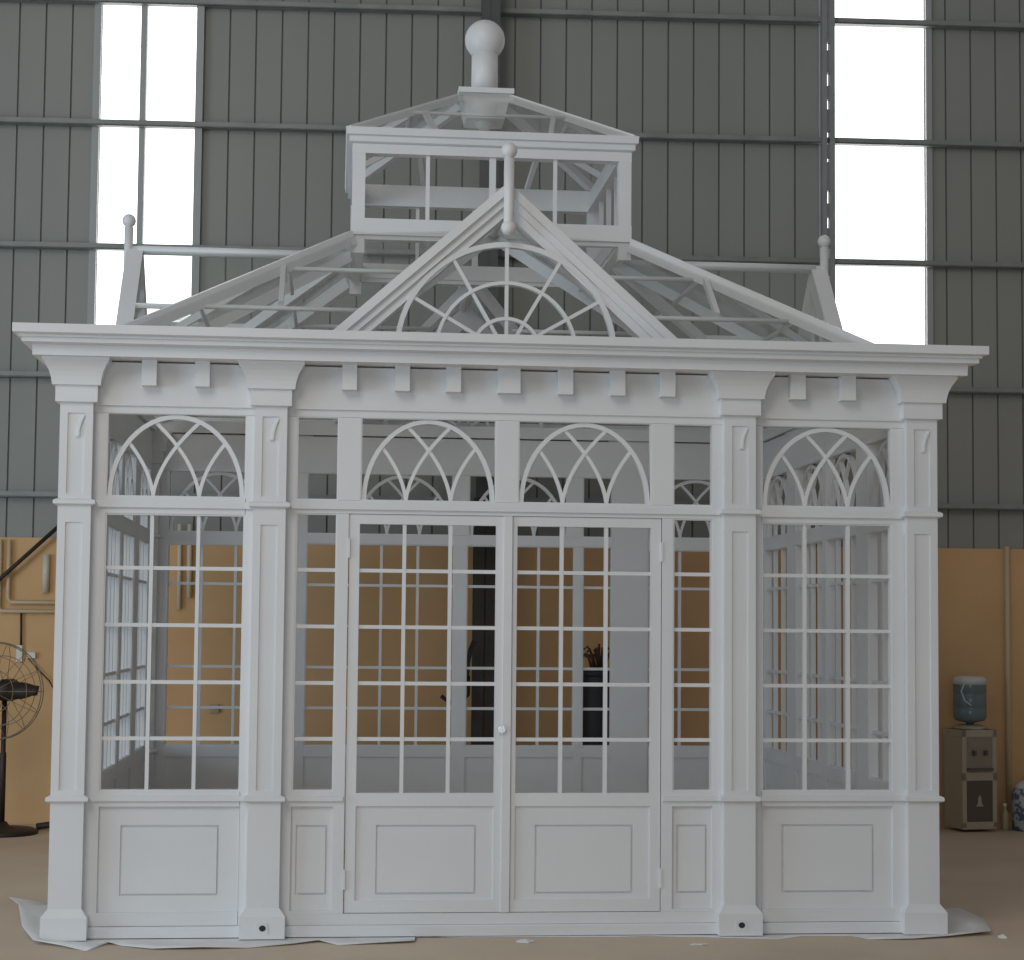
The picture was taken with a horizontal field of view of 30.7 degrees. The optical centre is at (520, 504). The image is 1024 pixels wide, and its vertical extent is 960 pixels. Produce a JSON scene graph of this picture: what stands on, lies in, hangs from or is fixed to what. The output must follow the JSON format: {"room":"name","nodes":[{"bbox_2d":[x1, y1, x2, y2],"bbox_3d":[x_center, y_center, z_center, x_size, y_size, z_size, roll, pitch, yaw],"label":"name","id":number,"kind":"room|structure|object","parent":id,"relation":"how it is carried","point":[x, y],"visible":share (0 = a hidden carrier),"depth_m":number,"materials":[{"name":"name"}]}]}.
{"room":"warehouse interior","nodes":[
{"label":"warehouse interior","id":0,"kind":"room"},
{"bbox_2d":[0,0,1023,825],"bbox_3d":[-0.092,-1.917,15.325,29.000,9.000,0.250,1,-4,-3],"label":"wall","id":1,"kind":"structure","parent":0,"point":[33,15],"depth_m":15.23,"materials":[{"name":"grey metal"}]},
{"bbox_2d":[0,539,54,612],"bbox_3d":[-3.721,0.576,14.786,0.846,0.581,0.030,1,-4,-3],"label":"conduit pipe","id":2,"kind":"object","parent":1,"relation":"attached to","point":[1,540],"visible":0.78,"depth_m":14.75,"materials":[{"name":"beige plastic"}]},
{"bbox_2d":[0,526,56,580],"bbox_3d":[-4.069,0.553,14.711,0.871,0.822,0.032,1,-4,-3],"label":"rod","id":3,"kind":"object","parent":1,"relation":"attached to","point":[54,529],"visible":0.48,"depth_m":14.72,"materials":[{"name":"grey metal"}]},
{"bbox_2d":[6,539,54,604],"bbox_3d":[-3.686,0.541,14.785,0.776,0.511,0.030,1,-4,-3],"label":"conduit pipe","id":4,"kind":"object","parent":1,"relation":"attached to","point":[8,577],"visible":0.71,"depth_m":14.75,"materials":[{"name":"beige plastic"}]},
{"bbox_2d":[16,613,52,687],"bbox_3d":[-3.820,1.190,14.750,0.340,0.663,0.040,1,-4,-3],"label":"wall socket","id":5,"kind":"object","parent":1,"relation":"attached to","point":[19,654],"visible":0.76,"depth_m":14.73,"materials":[{"name":"white plastic"}]},
{"bbox_2d":[42,554,49,591],"bbox_3d":[-3.768,0.550,14.784,0.056,0.300,0.054,1,-4,-6],"label":"tube","id":6,"kind":"object","parent":1,"relation":"attached to","point":[46,557],"visible":1,"depth_m":14.76,"materials":[{"name":"beige plastic"}]},
{"bbox_2d":[87,4,205,324],"bbox_3d":[-3.024,-3.592,15.167,0.885,5.730,0.115,1,-4,-3],"label":"window","id":7,"kind":"structure","parent":1,"relation":"in","point":[152,65],"depth_m":15.15,"materials":[{"name":"grey glass"}]},
{"bbox_2d":[177,524,181,608],"bbox_3d":[-2.721,0.496,14.852,0.041,0.675,0.033,1,-4,-6],"label":"pipe","id":8,"kind":"object","parent":1,"relation":"attached to","point":[179,547],"visible":0.69,"depth_m":14.84,"materials":[{"name":"beige plastic"}]},
{"bbox_2d":[187,524,192,597],"bbox_3d":[-2.642,0.453,14.860,0.045,0.585,0.039,1,-4,-6],"label":"pipe","id":9,"kind":"object","parent":1,"relation":"attached to","point":[189,526],"visible":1,"depth_m":14.84,"materials":[{"name":"beige"}]},
{"bbox_2d":[210,704,218,712],"bbox_3d":[-2.436,1.624,14.808,0.071,0.065,0.038,1,-4,-6],"label":"wall socket","id":10,"kind":"object","parent":1,"relation":"attached to","point":[211,710],"visible":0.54,"depth_m":14.79,"materials":[{"name":"beige plastic"}]},
{"bbox_2d":[471,497,495,744],"bbox_3d":[-0.295,1.253,14.822,0.191,2.605,0.171,1,-4,-6],"label":"trim","id":11,"kind":"structure","parent":1,"relation":"attached to","point":[483,602],"depth_m":14.75,"materials":[{"name":"brown paint"}]},
{"bbox_2d":[476,0,500,497],"bbox_3d":[-0.252,-3.237,15.117,0.156,6.395,0.170,1,-4,-6],"label":"trim","id":12,"kind":"structure","parent":1,"relation":"attached to","point":[490,9],"depth_m":14.99,"materials":[{"name":"grey metal"}]},
{"bbox_2d":[0,491,1023,510],"bbox_3d":[-0.101,-0.026,15.068,29.000,0.048,0.075,1,-4,-3],"label":"trim","id":13,"kind":"structure","parent":1,"relation":"attached to","point":[5,494],"depth_m":15.04,"materials":[{"name":"metal"}]},
{"bbox_2d":[0,371,1023,394],"bbox_3d":[-0.092,-0.984,15.131,29.000,0.048,0.075,1,-4,-3],"label":"trim","id":14,"kind":"structure","parent":1,"relation":"attached to","point":[3,374],"depth_m":15.32,"materials":[{"name":"metal"}]},
{"bbox_2d":[0,0,1023,30],"bbox_3d":[-0.065,-4.043,15.332,29.000,0.048,0.075,1,-4,-3],"label":"wall beam","id":15,"kind":"structure","parent":1,"relation":"attached to","point":[224,4],"depth_m":15.32,"materials":[{"name":"metal"}]},
{"bbox_2d":[0,117,1023,149],"bbox_3d":[-0.074,-3.035,15.266,29.000,0.048,0.075,1,-4,-3],"label":"wall beam","id":16,"kind":"structure","parent":1,"relation":"attached to","point":[28,121],"depth_m":15.25,"materials":[{"name":"metal"}]},
{"bbox_2d":[0,241,1023,269],"bbox_3d":[-0.083,-2.027,15.199,29.000,0.048,0.075,1,-4,-3],"label":"wall beam","id":17,"kind":"structure","parent":1,"relation":"attached to","point":[3,244],"depth_m":15.26,"materials":[{"name":"metal"}]},
{"bbox_2d":[820,0,835,618],"bbox_3d":[2.514,-1.897,15.266,0.108,9.000,0.084,1,-4,-6],"label":"trim","id":18,"kind":"structure","parent":1,"relation":"attached to","point":[827,7],"depth_m":15.31,"materials":[{"name":"grey metal"}]},
{"bbox_2d":[818,0,932,344],"bbox_3d":[2.935,-3.514,15.535,0.975,5.730,0.095,1,-4,-3],"label":"window","id":19,"kind":"structure","parent":1,"relation":"in","point":[879,71],"depth_m":15.52,"materials":[{"name":"grey glass"}]},
{"bbox_2d":[1004,546,1011,811],"bbox_3d":[3.970,1.421,15.199,0.044,2.155,0.042,1,-4,-6],"label":"pipe","id":20,"kind":"object","parent":1,"relation":"attached to","point":[1006,548],"visible":0.88,"depth_m":15.18,"materials":[{"name":"beige plastic"}]},
{"bbox_2d":[0,824,1023,959],"bbox_3d":[0.689,1.765,1.694,32.000,0.120,28.300,1,-4,-6],"label":"floor","id":21,"kind":"structure","parent":0,"point":[982,870],"depth_m":9.35,"materials":[{"name":"concrete"}]},
{"bbox_2d":[0,642,43,837],"bbox_3d":[-3.921,1.753,14.003,0.709,1.434,0.540,1,-4,-6],"label":"pedestal fan","id":22,"kind":"object","parent":21,"relation":"on","point":[11,690],"visible":1,"depth_m":13.89,"materials":[{"name":"grey metal"}]},
{"bbox_2d":[36,821,49,829],"bbox_3d":[-3.422,2.455,14.293,0.579,0.072,0.129,2,-4,-16],"label":"hose","id":23,"kind":"object","parent":21,"relation":"on","point":[44,825],"visible":0.22,"depth_m":14.20,"materials":[{"name":"black rubber"}]},
{"bbox_2d":[440,640,475,703],"bbox_3d":[-0.504,1.794,14.481,0.301,1.477,0.300,1,-4,-6],"label":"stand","id":24,"kind":"object","parent":21,"relation":"on","point":[472,644],"visible":0.28,"depth_m":14.51,"materials":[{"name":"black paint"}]},
{"bbox_2d":[9,897,990,950],"bbox_3d":[-0.132,2.177,9.944,5.202,0.124,1.500,1,-4,-6],"label":"sheet","id":25,"kind":"object","parent":21,"relation":"on","point":[960,921],"visible":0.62,"depth_m":9.46,"materials":[{"name":"white plastic"}]},
{"bbox_2d":[12,20,988,940],"bbox_3d":[-0.249,-0.356,11.535,4.989,5.372,4.180,1,-4,-6],"label":"gazebo","id":26,"kind":"object","parent":21,"relation":"on","point":[738,833],"visible":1,"depth_m":9.73,"materials":[{"name":"white paint"}]},
{"bbox_2d":[256,923,267,934],"bbox_3d":[-1.298,2.130,9.344,0.058,0.058,0.006,1,-4,-6],"label":"outlet","id":27,"kind":"object","parent":26,"relation":"attached to","point":[261,928],"depth_m":9.34,"materials":[{"name":"grey"}]},
{"bbox_2d":[736,920,746,931],"bbox_3d":[1.133,2.168,9.584,0.058,0.058,0.006,1,-4,-6],"label":"outlet","id":28,"kind":"object","parent":26,"relation":"attached to","point":[741,925],"depth_m":9.58,"materials":[{"name":"grey"}]},
{"bbox_2d":[516,939,535,942],"bbox_3d":[0.024,2.196,9.385,0.092,0.014,0.076,-1,-4,16],"label":"paper scrap","id":29,"kind":"object","parent":21,"relation":"on","point":[520,940],"visible":1,"depth_m":9.36,"materials":[{"name":"white paper"}]},
{"bbox_2d":[583,670,608,744],"bbox_3d":[0.605,1.921,14.570,0.294,1.255,0.294,1,-4,-6],"label":"drum","id":30,"kind":"object","parent":21,"relation":"on","point":[592,695],"visible":0.26,"depth_m":14.47,"materials":[{"name":"black paint"}]},
{"bbox_2d":[583,644,608,667],"bbox_3d":[0.616,1.194,14.640,0.277,0.197,0.281,1,-4,-6],"label":"dried plant","id":31,"kind":"object","parent":30,"relation":"on","point":[599,658],"visible":0.6,"depth_m":14.59,"materials":[{"name":"brown plant"}]},
{"bbox_2d":[690,943,708,944],"bbox_3d":[0.893,2.204,9.339,0.099,0.007,0.040,1,-4,-6],"label":"paper scrap","id":32,"kind":"object","parent":21,"relation":"on","point":[692,943],"visible":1,"depth_m":9.34,"materials":[{"name":"white paper"}]},
{"bbox_2d":[943,724,996,829],"bbox_3d":[3.583,2.167,14.849,0.310,0.815,0.325,2,-4,-17],"label":"water dispenser","id":33,"kind":"object","parent":21,"relation":"on","point":[970,751],"visible":1,"depth_m":14.73,"materials":[{"name":"beige plastic"}]},
{"bbox_2d":[952,676,986,724],"bbox_3d":[3.586,1.566,14.893,0.270,0.388,0.274,1,-4,-6],"label":"water bottle","id":34,"kind":"object","parent":33,"relation":"on","point":[969,692],"visible":1,"depth_m":14.79,"materials":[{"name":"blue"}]},
{"bbox_2d":[967,768,993,770],"bbox_3d":[3.626,2.093,14.714,0.220,0.015,0.034,2,-4,-17],"label":"drip tray","id":35,"kind":"object","parent":33,"relation":"on","point":[968,769],"depth_m":14.71,"materials":[{"name":"grey plastic"}]},
{"bbox_2d":[998,934,1006,938],"bbox_3d":[2.490,2.232,9.639,0.047,0.019,0.054,0,-4,11],"label":"paper scrap","id":36,"kind":"object","parent":21,"relation":"on","point":[1002,936],"visible":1,"depth_m":9.62,"materials":[{"name":"white paper"}]},
{"bbox_2d":[1001,803,1008,829],"bbox_3d":[3.861,2.494,14.872,0.064,0.210,0.064,1,-4,-6],"label":"bottle","id":37,"kind":"object","parent":21,"relation":"on","point":[1004,814],"visible":1,"depth_m":14.85,"materials":[{"name":"beige"}]},
{"bbox_2d":[1012,780,1023,831],"bbox_3d":[4.058,2.383,14.871,0.280,0.435,0.280,1,-4,-6],"label":"jar","id":38,"kind":"object","parent":21,"relation":"on","point":[1018,791],"visible":1,"depth_m":14.79,"materials":[{"name":"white ceramic"}]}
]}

